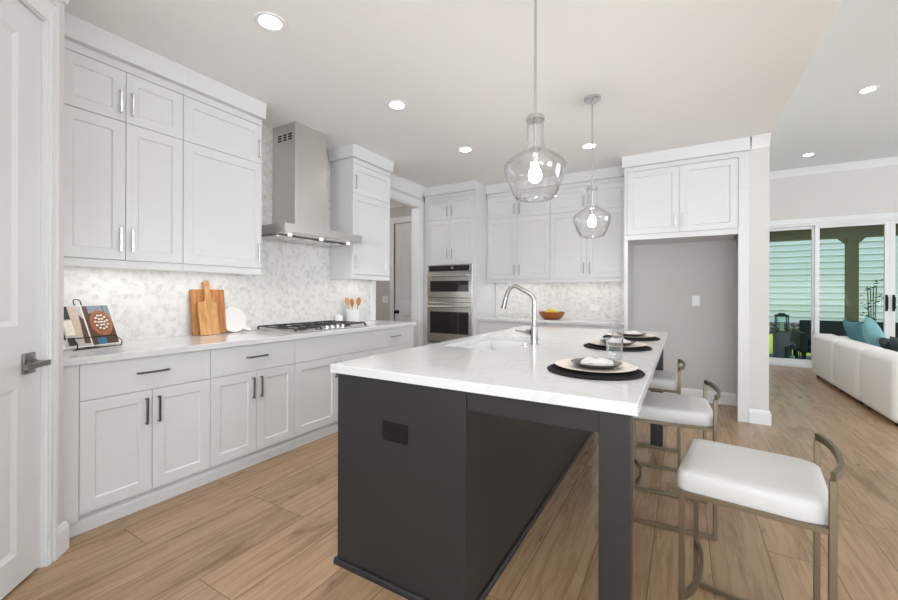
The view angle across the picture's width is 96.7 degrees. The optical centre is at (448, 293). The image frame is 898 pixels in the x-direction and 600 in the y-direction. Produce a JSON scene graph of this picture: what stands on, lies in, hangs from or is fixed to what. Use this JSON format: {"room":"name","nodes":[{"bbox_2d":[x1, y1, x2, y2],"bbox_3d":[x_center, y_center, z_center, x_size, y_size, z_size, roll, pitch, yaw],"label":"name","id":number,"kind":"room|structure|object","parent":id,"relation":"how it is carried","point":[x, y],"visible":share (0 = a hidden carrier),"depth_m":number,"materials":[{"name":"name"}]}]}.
{"room":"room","nodes":[
{"label":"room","id":0,"kind":"room"},
{"bbox_2d":[56,0,64,524],"bbox_3d":[-1.756,-0.138,1.304,0.115,2.749,1.250,0,0,-15],"label":"wall","id":1,"kind":"structure","parent":0,"point":[62,5],"depth_m":1.91,"materials":[{"name":"beige paint"}]},
{"bbox_2d":[0,0,50,599],"bbox_3d":[-1.721,0.001,1.425,0.114,2.448,0.775,0,0,-15],"label":"door","id":2,"kind":"structure","parent":1,"relation":"in","point":[20,29],"depth_m":1.68,"materials":[{"name":"white paint"}]},
{"bbox_2d":[18,0,59,567],"bbox_3d":[-1.757,-0.056,1.383,0.122,2.585,0.954,0,0,-15],"label":"trim","id":3,"kind":"structure","parent":1,"relation":"attached to","point":[47,12],"depth_m":1.81,"materials":[{"name":"white paint"}]},
{"bbox_2d":[58,521,68,556],"bbox_3d":[-1.845,1.169,1.897,0.018,0.135,0.084,0,0,-15],"label":"baseboard","id":4,"kind":"structure","parent":1,"relation":"attached to","point":[63,528],"depth_m":1.90,"materials":[{"name":"white paint"}]},
{"bbox_2d":[129,187,424,340],"bbox_3d":[-1.297,-0.136,4.339,0.120,2.749,4.970,0,0,30],"label":"wall","id":5,"kind":"structure","parent":0,"point":[391,188],"depth_m":5.64,"materials":[{"name":"beige paint"}]},
{"bbox_2d":[64,124,370,340],"bbox_3d":[-1.691,-0.595,3.539,0.008,1.834,2.950,0,0,30],"label":"tiled wall","id":6,"kind":"structure","parent":5,"relation":"attached to","point":[295,284],"depth_m":3.50,"materials":[{"name":"tile"}]},
{"bbox_2d":[64,12,187,270],"bbox_3d":[-2.091,-0.831,2.471,0.380,1.362,0.699,0,0,30],"label":"upper cabinet","id":7,"kind":"object","parent":6,"relation":"attached to","point":[123,99],"visible":0.84,"depth_m":2.40,"materials":[{"name":"white paint"}]},
{"bbox_2d":[183,68,266,275],"bbox_3d":[-1.766,-0.830,3.025,0.380,1.362,0.585,0,0,30],"label":"upper cabinet","id":8,"kind":"object","parent":6,"relation":"attached to","point":[222,124],"visible":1,"depth_m":2.93,"materials":[{"name":"white paint"}]},
{"bbox_2d":[262,121,362,246],"bbox_3d":[-1.297,-0.996,3.731,0.472,1.028,0.902,0,0,30],"label":"range hood","id":9,"kind":"object","parent":6,"relation":"attached to","point":[299,150],"visible":0.98,"depth_m":3.60,"materials":[{"name":"silver metal"}]},
{"bbox_2d":[278,132,291,142],"bbox_3d":[-1.468,-1.391,3.568,0.188,0.058,0.002,0,0,30],"label":"vent grille","id":10,"kind":"object","parent":9,"relation":"attached to","point":[284,137],"depth_m":3.57,"materials":[{"name":"silver metal"}]},
{"bbox_2d":[328,143,393,280],"bbox_3d":[-0.962,-0.828,4.395,0.380,1.362,0.660,0,0,30],"label":"upper cabinet","id":11,"kind":"object","parent":6,"relation":"attached to","point":[360,177],"visible":1,"depth_m":4.23,"materials":[{"name":"white paint"}]},
{"bbox_2d":[371,190,423,346],"bbox_3d":[-0.710,-0.043,5.319,0.140,2.565,1.115,0,0,30],"label":"trim","id":12,"kind":"structure","parent":5,"relation":"attached to","point":[417,206],"depth_m":5.70,"materials":[{"name":"white paint"}]},
{"bbox_2d":[390,173,425,197],"bbox_3d":[-0.637,-1.438,5.247,0.090,0.140,1.080,0,0,30],"label":"trim","id":13,"kind":"structure","parent":5,"relation":"attached to","point":[399,183],"depth_m":5.36,"materials":[{"name":"white paint"}]},
{"bbox_2d":[376,206,411,320],"bbox_3d":[-1.252,-0.136,6.731,2.222,2.749,0.100,0,0,30],"label":"wall","id":14,"kind":"structure","parent":0,"point":[382,287],"depth_m":6.54,"materials":[{"name":"grey paint"}]},
{"bbox_2d":[390,216,411,320],"bbox_3d":[-0.646,0.010,6.306,0.730,2.460,0.018,0,0,30],"label":"trim","id":15,"kind":"structure","parent":14,"relation":"attached to","point":[405,219],"depth_m":6.45,"materials":[{"name":"white paint"}]},
{"bbox_2d":[394,223,411,321],"bbox_3d":[-0.614,0.054,6.296,0.635,2.348,0.124,0,0,30],"label":"door","id":16,"kind":"structure","parent":14,"relation":"in","point":[403,232],"depth_m":6.40,"materials":[{"name":"white paint"}]},
{"bbox_2d":[1,365,897,599],"bbox_3d":[1.503,1.306,1.875,12.700,0.120,13.160,0,0,30],"label":"floor","id":17,"kind":"structure","parent":0,"point":[267,529],"depth_m":2.04,"materials":[{"name":"brown wood"}]},
{"bbox_2d":[63,350,209,537],"bbox_3d":[-1.982,0.798,2.421,0.627,0.875,0.729,0,0,30],"label":"base cabinet","id":18,"kind":"object","parent":17,"relation":"on","point":[144,423],"depth_m":2.23,"materials":[{"name":"white paint"}]},
{"bbox_2d":[63,320,415,366],"bbox_3d":[-1.404,0.343,3.400,0.632,0.038,3.002,0,0,30],"label":"countertop","id":19,"kind":"structure","parent":18,"relation":"on","point":[132,349],"depth_m":2.62,"materials":[{"name":"white stone"}]},
{"bbox_2d":[73,299,122,350],"bbox_3d":[-2.132,0.180,2.359,0.199,0.288,0.260,0,0,13],"label":"book stand","id":20,"kind":"object","parent":19,"relation":"on","point":[92,347],"visible":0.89,"depth_m":2.36,"materials":[{"name":"black metal"}]},
{"bbox_2d":[64,305,119,349],"bbox_3d":[-2.146,0.192,2.362,0.118,0.241,0.300,0,0,13],"label":"cookbook","id":21,"kind":"object","parent":20,"relation":"on","point":[87,320],"visible":0.94,"depth_m":2.37,"materials":[{"name":"paper"}]},
{"bbox_2d":[64,321,75,335],"bbox_3d":[-2.158,0.197,2.266,0.037,0.082,0.044,0,0,13],"label":"picture","id":22,"kind":"object","parent":21,"relation":"attached to","point":[69,326],"depth_m":2.27},
{"bbox_2d":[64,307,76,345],"bbox_3d":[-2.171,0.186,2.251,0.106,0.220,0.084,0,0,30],"label":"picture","id":23,"kind":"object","parent":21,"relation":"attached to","point":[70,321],"depth_m":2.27},
{"bbox_2d":[68,307,82,336],"bbox_3d":[-2.162,0.167,2.310,0.078,0.173,0.027,0,0,13],"label":"picture","id":24,"kind":"object","parent":21,"relation":"attached to","point":[75,315],"depth_m":2.31},
{"bbox_2d":[64,306,91,347],"bbox_3d":[-2.160,0.191,2.289,0.144,0.231,0.164,0,0,30],"label":"picture","id":25,"kind":"object","parent":21,"relation":"attached to","point":[77,319],"depth_m":2.31},
{"bbox_2d":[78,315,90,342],"bbox_3d":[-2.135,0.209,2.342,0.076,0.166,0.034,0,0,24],"label":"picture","id":26,"kind":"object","parent":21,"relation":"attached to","point":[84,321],"depth_m":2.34},
{"bbox_2d":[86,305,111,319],"bbox_3d":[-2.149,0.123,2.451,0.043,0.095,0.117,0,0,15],"label":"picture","id":27,"kind":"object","parent":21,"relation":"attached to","point":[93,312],"depth_m":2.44,"materials":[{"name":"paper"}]},
{"bbox_2d":[81,305,118,344],"bbox_3d":[-2.126,0.191,2.434,0.133,0.231,0.167,0,0,30],"label":"picture","id":28,"kind":"object","parent":21,"relation":"attached to","point":[96,320],"depth_m":2.41},
{"bbox_2d":[94,314,108,328],"bbox_3d":[-2.125,0.174,2.439,0.045,0.091,0.078,0,0,30],"label":"picture","id":29,"kind":"object","parent":21,"relation":"attached to","point":[101,321],"depth_m":2.44},
{"bbox_2d":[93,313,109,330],"bbox_3d":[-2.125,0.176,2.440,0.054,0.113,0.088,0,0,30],"label":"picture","id":30,"kind":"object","parent":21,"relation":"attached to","point":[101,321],"depth_m":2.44},
{"bbox_2d":[90,310,112,334],"bbox_3d":[-2.125,0.179,2.439,0.072,0.150,0.116,0,0,30],"label":"picture","id":31,"kind":"object","parent":21,"relation":"attached to","point":[101,321],"depth_m":2.44},
{"bbox_2d":[98,337,107,343],"bbox_3d":[-2.087,0.284,2.405,0.016,0.037,0.047,0,0,17],"label":"picture","id":32,"kind":"object","parent":21,"relation":"attached to","point":[101,340],"depth_m":2.41},
{"bbox_2d":[189,289,226,335],"bbox_3d":[-1.888,0.146,3.131,0.062,0.352,0.257,0,0,30],"label":"cutting board","id":33,"kind":"object","parent":19,"relation":"on","point":[195,295],"visible":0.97,"depth_m":3.09,"materials":[{"name":"brown wood"}]},
{"bbox_2d":[197,280,219,335],"bbox_3d":[-1.879,0.110,3.101,0.100,0.424,0.142,0,0,30],"label":"cutting board","id":34,"kind":"object","parent":19,"relation":"on","point":[207,309],"visible":1,"depth_m":3.10,"materials":[{"name":"brown wood"}]},
{"bbox_2d":[225,307,250,331],"bbox_3d":[-1.777,0.218,3.317,0.062,0.206,0.242,0,0,30],"label":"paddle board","id":35,"kind":"object","parent":19,"relation":"on","point":[235,318],"visible":0.98,"depth_m":3.31,"materials":[{"name":"white ceramic"}]},
{"bbox_2d":[255,320,367,332],"bbox_3d":[-1.251,0.304,3.732,0.535,0.041,0.870,0,0,30],"label":"gas cooktop","id":36,"kind":"object","parent":19,"relation":"in","point":[318,325],"visible":1,"depth_m":3.57,"materials":[{"name":"silver metal"}]},
{"bbox_2d":[335,314,342,323],"bbox_3d":[-1.183,0.273,4.287,0.086,0.102,0.086,0,0,30],"label":"canister","id":37,"kind":"object","parent":19,"relation":"on","point":[338,317],"visible":0.84,"depth_m":4.25,"materials":[{"name":"white ceramic"}]},
{"bbox_2d":[345,309,359,322],"bbox_3d":[-1.053,0.248,4.370,0.158,0.154,0.158,0,0,30],"label":"utensil crock","id":38,"kind":"object","parent":19,"relation":"on","point":[351,314],"visible":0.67,"depth_m":4.30,"materials":[{"name":"white ceramic"}]},
{"bbox_2d":[206,340,294,482],"bbox_3d":[-1.632,0.800,3.017,0.627,0.875,0.652,0,0,30],"label":"base cabinet","id":39,"kind":"object","parent":17,"relation":"on","point":[252,387],"visible":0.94,"depth_m":2.83,"materials":[{"name":"white paint"}]},
{"bbox_2d":[291,331,371,448],"bbox_3d":[-1.236,0.801,3.692,0.627,0.875,0.910,0,0,30],"label":"base cabinet","id":40,"kind":"object","parent":17,"relation":"on","point":[316,387],"visible":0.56,"depth_m":3.38,"materials":[{"name":"white paint"}]},
{"bbox_2d":[372,326,413,355],"bbox_3d":[-0.829,0.802,4.385,0.627,0.875,0.696,0,0,30],"label":"base cabinet","id":41,"kind":"object","parent":17,"relation":"on","point":[400,338],"visible":0.28,"depth_m":4.21,"materials":[{"name":"white paint"}]},
{"bbox_2d":[423,180,495,345],"bbox_3d":[0.144,-0.132,5.824,0.860,2.748,0.708,0,0,30],"label":"tall cabinet","id":42,"kind":"object","parent":17,"relation":"on","point":[455,214],"visible":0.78,"depth_m":5.53,"materials":[{"name":"white paint"}]},
{"bbox_2d":[426,264,472,341],"bbox_3d":[0.140,0.149,5.784,0.725,1.097,0.683,0,0,30],"label":"double oven","id":43,"kind":"object","parent":42,"relation":"in","point":[449,306],"visible":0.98,"depth_m":5.53,"materials":[{"name":"metal"}]},
{"bbox_2d":[334,347,663,599],"bbox_3d":[0.656,0.806,2.636,1.256,0.876,2.587,0,0,30],"label":"kitchen island","id":44,"kind":"object","parent":17,"relation":"on","point":[439,489],"visible":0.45,"depth_m":1.64,"materials":[{"name":"grey paint"}]},
{"bbox_2d":[382,421,406,444],"bbox_3d":[-0.227,0.582,1.667,0.129,0.079,0.006,0,0,30],"label":"outlet","id":45,"kind":"object","parent":44,"relation":"attached to","point":[393,432],"depth_m":1.66,"materials":[{"name":"black plastic"}]},
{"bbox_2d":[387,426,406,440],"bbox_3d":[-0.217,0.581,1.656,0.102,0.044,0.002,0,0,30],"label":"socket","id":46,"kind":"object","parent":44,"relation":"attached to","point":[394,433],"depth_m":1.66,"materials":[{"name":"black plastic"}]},
{"bbox_2d":[330,326,667,415],"bbox_3d":[0.668,0.349,2.639,1.288,0.038,2.607,0,0,30],"label":"island countertop","id":47,"kind":"structure","parent":44,"relation":"on","point":[520,372],"depth_m":1.78,"materials":[{"name":"white stone"}]},
{"bbox_2d":[461,340,526,350],"bbox_3d":[0.316,0.477,2.713,0.430,0.221,0.790,0,0,30],"label":"sink","id":48,"kind":"object","parent":47,"relation":"in","point":[499,345],"visible":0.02,"depth_m":3.06,"materials":[{"name":"white ceramic"}]},
{"bbox_2d":[501,284,538,344],"bbox_3d":[0.463,0.134,2.615,0.250,0.389,0.060,0,0,24],"label":"kitchen faucet","id":49,"kind":"object","parent":47,"relation":"on","point":[533,331],"visible":1,"depth_m":2.57,"materials":[{"name":"metal"}]},
{"bbox_2d":[547,364,644,380],"bbox_3d":[0.616,0.326,1.693,0.390,0.007,0.390,0,0,30],"label":"placemat","id":50,"kind":"object","parent":47,"relation":"on","point":[554,368],"visible":0.56,"depth_m":1.58,"materials":[{"name":"black fabric"}]},
{"bbox_2d":[555,358,637,372],"bbox_3d":[0.630,0.314,1.720,0.336,0.015,0.336,0,0,30],"label":"charger plate","id":51,"kind":"object","parent":50,"relation":"on","point":[565,363],"visible":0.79,"depth_m":1.68,"materials":[{"name":"beige ceramic"}]},
{"bbox_2d":[571,358,621,368],"bbox_3d":[0.634,0.306,1.723,0.209,0.022,0.209,0,0,30],"label":"salad plate","id":52,"kind":"object","parent":51,"relation":"on","point":[577,361],"visible":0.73,"depth_m":1.67,"materials":[{"name":"grey ceramic"}]},
{"bbox_2d":[581,357,613,365],"bbox_3d":[0.638,0.293,1.720,0.135,0.031,0.091,0,0,22],"label":"napkin","id":53,"kind":"object","parent":52,"relation":"on","point":[588,360],"visible":0.92,"depth_m":1.69,"materials":[{"name":"white fabric"}]},
{"bbox_2d":[606,337,623,361],"bbox_3d":[0.801,0.273,1.930,0.081,0.114,0.081,0,0,30],"label":"drinking glass","id":54,"kind":"object","parent":47,"relation":"on","point":[606,337],"visible":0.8,"depth_m":1.93,"materials":[{"name":"clear glass"}]},
{"bbox_2d":[583,343,651,351],"bbox_3d":[1.030,0.327,2.450,0.390,0.007,0.390,0,0,30],"label":"placemat","id":55,"kind":"object","parent":47,"relation":"on","point":[588,345],"visible":0.62,"depth_m":2.34,"materials":[{"name":"black fabric"}]},
{"bbox_2d":[589,340,646,347],"bbox_3d":[1.043,0.316,2.477,0.336,0.015,0.336,0,0,30],"label":"charger plate","id":56,"kind":"object","parent":55,"relation":"on","point":[596,342],"visible":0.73,"depth_m":2.44,"materials":[{"name":"beige ceramic"}]},
{"bbox_2d":[600,339,635,345],"bbox_3d":[1.048,0.308,2.481,0.209,0.022,0.209,0,0,30],"label":"salad plate","id":57,"kind":"object","parent":56,"relation":"on","point":[602,340],"visible":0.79,"depth_m":2.42,"materials":[{"name":"grey ceramic"}]},
{"bbox_2d":[607,338,630,342],"bbox_3d":[1.052,0.294,2.478,0.135,0.031,0.091,0,0,10],"label":"napkin","id":58,"kind":"object","parent":57,"relation":"on","point":[612,340],"visible":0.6,"depth_m":2.45,"materials":[{"name":"white fabric"}]},
{"bbox_2d":[603,335,659,340],"bbox_3d":[1.348,0.328,2.959,0.390,0.007,0.390,0,0,30],"label":"placemat","id":59,"kind":"object","parent":47,"relation":"on","point":[604,336],"visible":0.58,"depth_m":2.87,"materials":[{"name":"black fabric"}]},
{"bbox_2d":[607,333,655,337],"bbox_3d":[1.362,0.317,2.986,0.336,0.015,0.336,0,0,30],"label":"charger plate","id":60,"kind":"object","parent":59,"relation":"on","point":[614,334],"visible":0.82,"depth_m":2.95,"materials":[{"name":"beige ceramic"}]},
{"bbox_2d":[616,332,646,336],"bbox_3d":[1.366,0.308,2.989,0.209,0.022,0.209,0,0,30],"label":"salad plate","id":61,"kind":"object","parent":60,"relation":"on","point":[628,335],"visible":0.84,"depth_m":2.92,"materials":[{"name":"grey ceramic"}]},
{"bbox_2d":[621,331,643,333],"bbox_3d":[1.371,0.295,2.987,0.135,0.031,0.091,0,0,-1],"label":"napkin","id":62,"kind":"object","parent":61,"relation":"on","point":[625,332],"visible":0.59,"depth_m":2.96,"materials":[{"name":"white fabric"}]},
{"bbox_2d":[478,321,543,334],"bbox_3d":[0.922,0.807,5.413,0.898,0.875,0.610,0,0,30],"label":"base cabinet","id":63,"kind":"object","parent":17,"relation":"on","point":[484,327],"visible":0.23,"depth_m":5.26,"materials":[{"name":"white paint"}]},
{"bbox_2d":[477,316,623,326],"bbox_3d":[1.321,0.351,5.178,1.823,0.038,0.614,0,0,30],"label":"countertop","id":64,"kind":"structure","parent":63,"relation":"on","point":[575,321],"depth_m":4.94,"materials":[{"name":"white stone"}]},
{"bbox_2d":[538,311,564,319],"bbox_3d":[1.317,0.284,5.117,0.332,0.096,0.332,0,0,30],"label":"fruit bowl","id":65,"kind":"object","parent":64,"relation":"on","point":[546,315],"visible":0.93,"depth_m":5.00,"materials":[{"name":"brown wood"}]},
{"bbox_2d":[544,323,622,329],"bbox_3d":[1.709,0.810,4.951,0.924,0.875,0.610,0,0,30],"label":"base cabinet","id":66,"kind":"object","parent":17,"relation":"on","point":[545,324],"visible":0.02,"depth_m":4.70,"materials":[{"name":"white paint"}]},
{"bbox_2d":[636,359,685,470],"bbox_3d":[1.547,0.881,3.042,0.438,0.732,0.421,0,0,29],"label":"bar stool","id":67,"kind":"object","parent":17,"relation":"on","point":[662,381],"visible":0.48,"depth_m":2.84,"materials":[{"name":"white leather"}]},
{"bbox_2d":[633,380,720,541],"bbox_3d":[1.272,0.880,2.271,0.438,0.732,0.421,0,0,26],"label":"bar stool","id":68,"kind":"object","parent":17,"relation":"on","point":[676,410],"visible":0.74,"depth_m":2.13,"materials":[{"name":"white leather"}]},
{"bbox_2d":[621,137,749,422],"bbox_3d":[2.562,-0.124,4.404,1.140,2.748,0.708,0,0,30],"label":"tall cabinet","id":69,"kind":"object","parent":17,"relation":"on","point":[695,193],"visible":0.97,"depth_m":4.11,"materials":[{"name":"white paint"}]},
{"bbox_2d":[677,433,843,599],"bbox_3d":[1.086,0.879,1.416,0.438,0.732,0.421,0,0,38],"label":"bar stool","id":70,"kind":"object","parent":17,"relation":"on","point":[790,490],"visible":1,"depth_m":1.33,"materials":[{"name":"white leather"}]},
{"bbox_2d":[812,333,897,426],"bbox_3d":[5.271,0.930,4.655,1.000,0.655,2.750,0,0,30],"label":"sectional sofa","id":71,"kind":"object","parent":17,"relation":"on","point":[868,373],"visible":0.98,"depth_m":4.49,"materials":[{"name":"beige fabric"}]},
{"bbox_2d":[843,320,866,343],"bbox_3d":[5.731,0.596,5.586,0.222,0.423,0.457,0,0,21],"label":"cushion","id":72,"kind":"object","parent":71,"relation":"on","point":[854,330],"visible":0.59,"depth_m":5.51,"materials":[{"name":"teal fabric"}]},
{"bbox_2d":[863,316,885,346],"bbox_3d":[5.439,0.546,5.108,0.198,0.521,0.537,0,0,30],"label":"cushion","id":73,"kind":"object","parent":71,"relation":"on","point":[872,332],"visible":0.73,"depth_m":5.04,"materials":[{"name":"teal fabric"}]},
{"bbox_2d":[879,337,892,350],"bbox_3d":[5.248,0.669,4.733,0.183,0.274,0.304,0,0,38],"label":"cushion","id":74,"kind":"object","parent":71,"relation":"on","point":[884,343],"visible":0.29,"depth_m":4.69,"materials":[{"name":"grey fabric"}]},
{"bbox_2d":[889,336,897,351],"bbox_3d":[5.056,0.647,4.406,0.193,0.315,0.340,0,0,25],"label":"cushion","id":75,"kind":"object","parent":71,"relation":"on","point":[893,341],"visible":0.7,"depth_m":4.47,"materials":[{"name":"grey fabric"}]},
{"bbox_2d":[65,0,842,187],"bbox_3d":[-1.089,-1.570,3.367,6.704,0.120,13.100,0,0,30],"label":"ceiling","id":76,"kind":"structure","parent":0,"point":[666,74],"depth_m":2.64,"materials":[{"name":"paint"}]},
{"bbox_2d":[253,11,286,32],"bbox_3d":[-0.995,-1.506,2.221,0.170,0.007,0.170,0,0,30],"label":"recessed light","id":77,"kind":"object","parent":76,"relation":"in","point":[268,21],"visible":1,"depth_m":2.21,"materials":[{"name":"white paint"}]},
{"bbox_2d":[386,100,407,109],"bbox_3d":[-0.415,-1.505,3.196,0.170,0.007,0.170,0,0,30],"label":"recessed light","id":78,"kind":"object","parent":76,"relation":"in","point":[393,104],"visible":1,"depth_m":3.19,"materials":[{"name":"white paint"}]},
{"bbox_2d":[457,147,472,152],"bbox_3d":[0.170,-1.503,4.180,0.170,0.007,0.170,0,0,30],"label":"recessed light","id":79,"kind":"object","parent":76,"relation":"in","point":[460,149],"visible":1,"depth_m":4.17,"materials":[{"name":"white paint"}]},
{"bbox_2d":[504,0,566,202],"bbox_3d":[0.399,-0.969,1.843,0.281,1.073,0.281,0,0,30],"label":"pendant light","id":80,"kind":"object","parent":76,"relation":"hanging from","point":[535,118],"visible":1,"depth_m":1.84,"materials":[{"name":"clear glass"}]},
{"bbox_2d":[531,120,538,163],"bbox_3d":[0.398,-0.698,1.843,0.036,0.198,0.036,0,0,30],"label":"socket","id":81,"kind":"object","parent":80,"relation":"attached to","point":[535,156],"depth_m":1.84,"materials":[{"name":"silver metal"}]},
{"bbox_2d":[580,143,597,149],"bbox_3d":[1.430,-1.499,4.071,0.170,0.007,0.170,0,0,30],"label":"recessed light","id":82,"kind":"object","parent":76,"relation":"in","point":[588,145],"visible":0.91,"depth_m":4.07,"materials":[{"name":"white paint"}]},
{"bbox_2d":[573,94,611,238],"bbox_3d":[1.100,-0.966,3.067,0.281,1.073,0.281,0,0,30],"label":"pendant light","id":83,"kind":"object","parent":76,"relation":"hanging from","point":[591,99],"visible":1,"depth_m":3.06,"materials":[{"name":"clear glass"}]},
{"bbox_2d":[589,190,593,215],"bbox_3d":[1.099,-0.696,3.067,0.036,0.198,0.036,0,0,30],"label":"socket","id":84,"kind":"object","parent":83,"relation":"attached to","point":[591,213],"depth_m":3.06,"materials":[{"name":"silver metal"}]},
{"bbox_2d":[486,195,736,393],"bbox_3d":[1.639,-0.127,5.428,4.078,2.748,0.120,0,0,30],"label":"wall","id":85,"kind":"structure","parent":0,"point":[666,276],"depth_m":4.65,"materials":[{"name":"grey paint"}]},
{"bbox_2d":[485,176,549,282],"bbox_3d":[0.987,-0.822,5.514,0.896,1.362,0.375,0,0,30],"label":"upper cabinet","id":86,"kind":"object","parent":85,"relation":"attached to","point":[518,233],"visible":0.98,"depth_m":5.39,"materials":[{"name":"white paint"}]},
{"bbox_2d":[496,282,623,319],"bbox_3d":[1.482,0.064,5.445,1.820,0.536,0.008,0,0,30],"label":"tiled wall","id":87,"kind":"structure","parent":85,"relation":"attached to","point":[575,299],"depth_m":5.37,"materials":[{"name":"tile"}]},
{"bbox_2d":[590,305,599,310],"bbox_3d":[1.899,0.188,5.190,0.118,0.075,0.008,0,0,30],"label":"wall outlet","id":88,"kind":"object","parent":87,"relation":"attached to","point":[592,307],"visible":1,"depth_m":5.19,"materials":[{"name":"white plastic"}]},
{"bbox_2d":[549,166,623,282],"bbox_3d":[1.773,-0.820,5.053,0.922,1.362,0.375,0,0,30],"label":"upper cabinet","id":89,"kind":"object","parent":85,"relation":"attached to","point":[573,258],"visible":0.87,"depth_m":4.94,"materials":[{"name":"white paint"}]},
{"bbox_2d":[647,388,735,405],"bbox_3d":[2.741,1.183,4.698,1.046,0.135,0.016,0,0,30],"label":"baseboard","id":90,"kind":"structure","parent":85,"relation":"attached to","point":[726,398],"depth_m":4.54,"materials":[{"name":"white paint"}]},
{"bbox_2d":[692,296,699,305],"bbox_3d":[2.867,0.088,4.631,0.075,0.118,0.008,0,0,30],"label":"wall outlet","id":91,"kind":"object","parent":85,"relation":"attached to","point":[695,299],"visible":1,"depth_m":4.63,"materials":[{"name":"white plastic"}]},
{"bbox_2d":[749,139,769,410],"bbox_3d":[3.137,-0.123,4.104,0.154,2.748,0.643,0,0,30],"label":"wall pillar","id":92,"kind":"structure","parent":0,"point":[759,161],"depth_m":3.83,"materials":[{"name":"beige paint"}]},
{"bbox_2d":[751,133,770,149],"bbox_3d":[2.966,-1.443,3.793,0.142,0.110,0.070,0,0,30],"label":"trim","id":93,"kind":"structure","parent":92,"relation":"attached to","point":[757,141],"depth_m":3.79,"materials":[{"name":"white paint"}]},
{"bbox_2d":[770,0,897,171],"bbox_3d":[4.415,-2.180,0.195,5.995,0.120,13.200,0,0,30],"label":"ceiling","id":94,"kind":"structure","parent":0,"point":[825,115],"depth_m":4.34,"materials":[{"name":"paint"}]},
{"bbox_2d":[857,86,879,93],"bbox_3d":[4.365,-2.116,4.155,0.170,0.007,0.170,0,0,30],"label":"recessed light","id":95,"kind":"object","parent":94,"relation":"in","point":[871,88],"visible":1,"depth_m":4.14,"materials":[{"name":"white paint"}]},
{"bbox_2d":[770,165,897,225],"bbox_3d":[7.642,-0.423,5.897,5.796,3.375,0.120,0,0,30],"label":"wall","id":96,"kind":"structure","parent":0,"point":[875,189],"depth_m":6.58,"materials":[{"name":"beige paint"}]},
{"bbox_2d":[769,218,897,367],"bbox_3d":[6.904,0.043,6.307,3.720,2.440,0.159,0,0,30],"label":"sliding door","id":97,"kind":"structure","parent":96,"relation":"in","point":[889,223],"depth_m":6.61,"materials":[{"name":"white paint"}]},
{"bbox_2d":[769,212,897,225],"bbox_3d":[6.879,-0.002,6.263,3.900,2.530,0.020,0,0,30],"label":"trim","id":98,"kind":"structure","parent":96,"relation":"attached to","point":[889,214],"depth_m":6.56,"materials":[{"name":"white paint"}]},
{"bbox_2d":[770,156,897,178],"bbox_3d":[7.595,-2.055,5.808,5.795,0.110,0.085,0,0,30],"label":"trim","id":99,"kind":"structure","parent":96,"relation":"attached to","point":[889,161],"depth_m":6.54,"materials":[{"name":"white paint"}]},
{"bbox_3d":[4.209,-0.119,5.915,0.140,2.748,3.320,0,0,30],"label":"wall","id":100,"kind":"structure","parent":0,"visible":0},
{"bbox_2d":[749,409,770,425],"bbox_3d":[4.004,1.187,5.569,0.170,0.135,4.085,0,0,30],"label":"baseboard","id":101,"kind":"structure","parent":100,"relation":"attached to","point":[763,417],"depth_m":3.81,"materials":[{"name":"white paint"}]},
{"label":"outside","id":102,"kind":"structure","parent":0,"visible":0},
{"bbox_2d":[769,353,810,359],"bbox_3d":[8.054,1.366,6.908,8.100,0.100,2.026,0,0,30],"label":"floor","id":103,"kind":"structure","parent":102,"point":[770,355],"depth_m":8.28,"materials":[{"name":"concrete"}]},
{"bbox_2d":[773,331,791,357],"bbox_3d":[6.355,1.024,7.608,0.280,0.574,0.280,0,0,30],"label":"side table","id":104,"kind":"object","parent":103,"relation":"on","point":[780,339],"visible":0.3,"depth_m":7.51,"materials":[{"name":"grey"}]},
{"bbox_2d":[774,310,788,332],"bbox_3d":[6.328,0.526,7.590,0.194,0.421,0.194,0,0,30],"label":"lantern","id":105,"kind":"object","parent":104,"relation":"on","point":[781,325],"visible":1,"depth_m":7.56,"materials":[{"name":"black metal"}]},
{"bbox_2d":[785,342,800,358],"bbox_3d":[6.265,1.100,7.278,0.194,0.421,0.194,0,0,30],"label":"lantern","id":106,"kind":"object","parent":103,"relation":"on","point":[790,346],"visible":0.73,"depth_m":7.25,"materials":[{"name":"black metal"}]},
{"bbox_2d":[769,224,897,320],"bbox_3d":[8.096,-0.109,6.973,8.100,2.850,2.176,0,0,30],"label":"frame","id":107,"kind":"object","parent":103,"relation":"on","point":[851,236],"visible":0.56,"depth_m":7.88,"materials":[{"name":"green metal"}]},
{"bbox_2d":[792,320,897,358],"bbox_3d":[7.385,0.919,7.189,1.740,0.790,0.720,0,0,30],"label":"outdoor sofa","id":108,"kind":"object","parent":103,"relation":"on","point":[801,338],"visible":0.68,"depth_m":7.53,"materials":[{"name":"black wicker"}]},
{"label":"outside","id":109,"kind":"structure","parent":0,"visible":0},
{"bbox_3d":[15.036,1.617,13.764,24.000,0.440,21.030,0,0,30],"label":"ground","id":110,"kind":"structure","parent":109,"visible":0},
{"bbox_2d":[769,334,810,355],"bbox_3d":[10.550,1.373,10.072,20.000,0.020,5.940,0,0,30],"label":"lawn","id":111,"kind":"structure","parent":110,"relation":"on","point":[770,335],"depth_m":9.98,"materials":[{"name":"green plant"}]},
{"bbox_2d":[769,323,798,333],"bbox_3d":[14.015,1.177,11.525,18.743,0.394,0.364,0,0,30],"label":"garden stones","id":112,"kind":"object","parent":111,"relation":"on","point":[793,325],"visible":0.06,"depth_m":13.16},
{"bbox_2d":[860,279,883,321],"bbox_3d":[8.550,0.528,8.090,0.371,1.619,0.415,0,0,-29],"label":"shrub","id":113,"kind":"object","parent":111,"relation":"on","point":[867,288],"visible":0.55,"depth_m":8.09,"materials":[{"name":"green plant"}]},
{"bbox_2d":[769,236,897,333],"bbox_3d":[13.764,-2.212,13.552,26.000,7.210,2.695,0,0,30],"label":"neighbouring house","id":114,"kind":"structure","parent":110,"relation":"on","point":[789,261],"depth_m":12.94,"materials":[{"name":"teal"}]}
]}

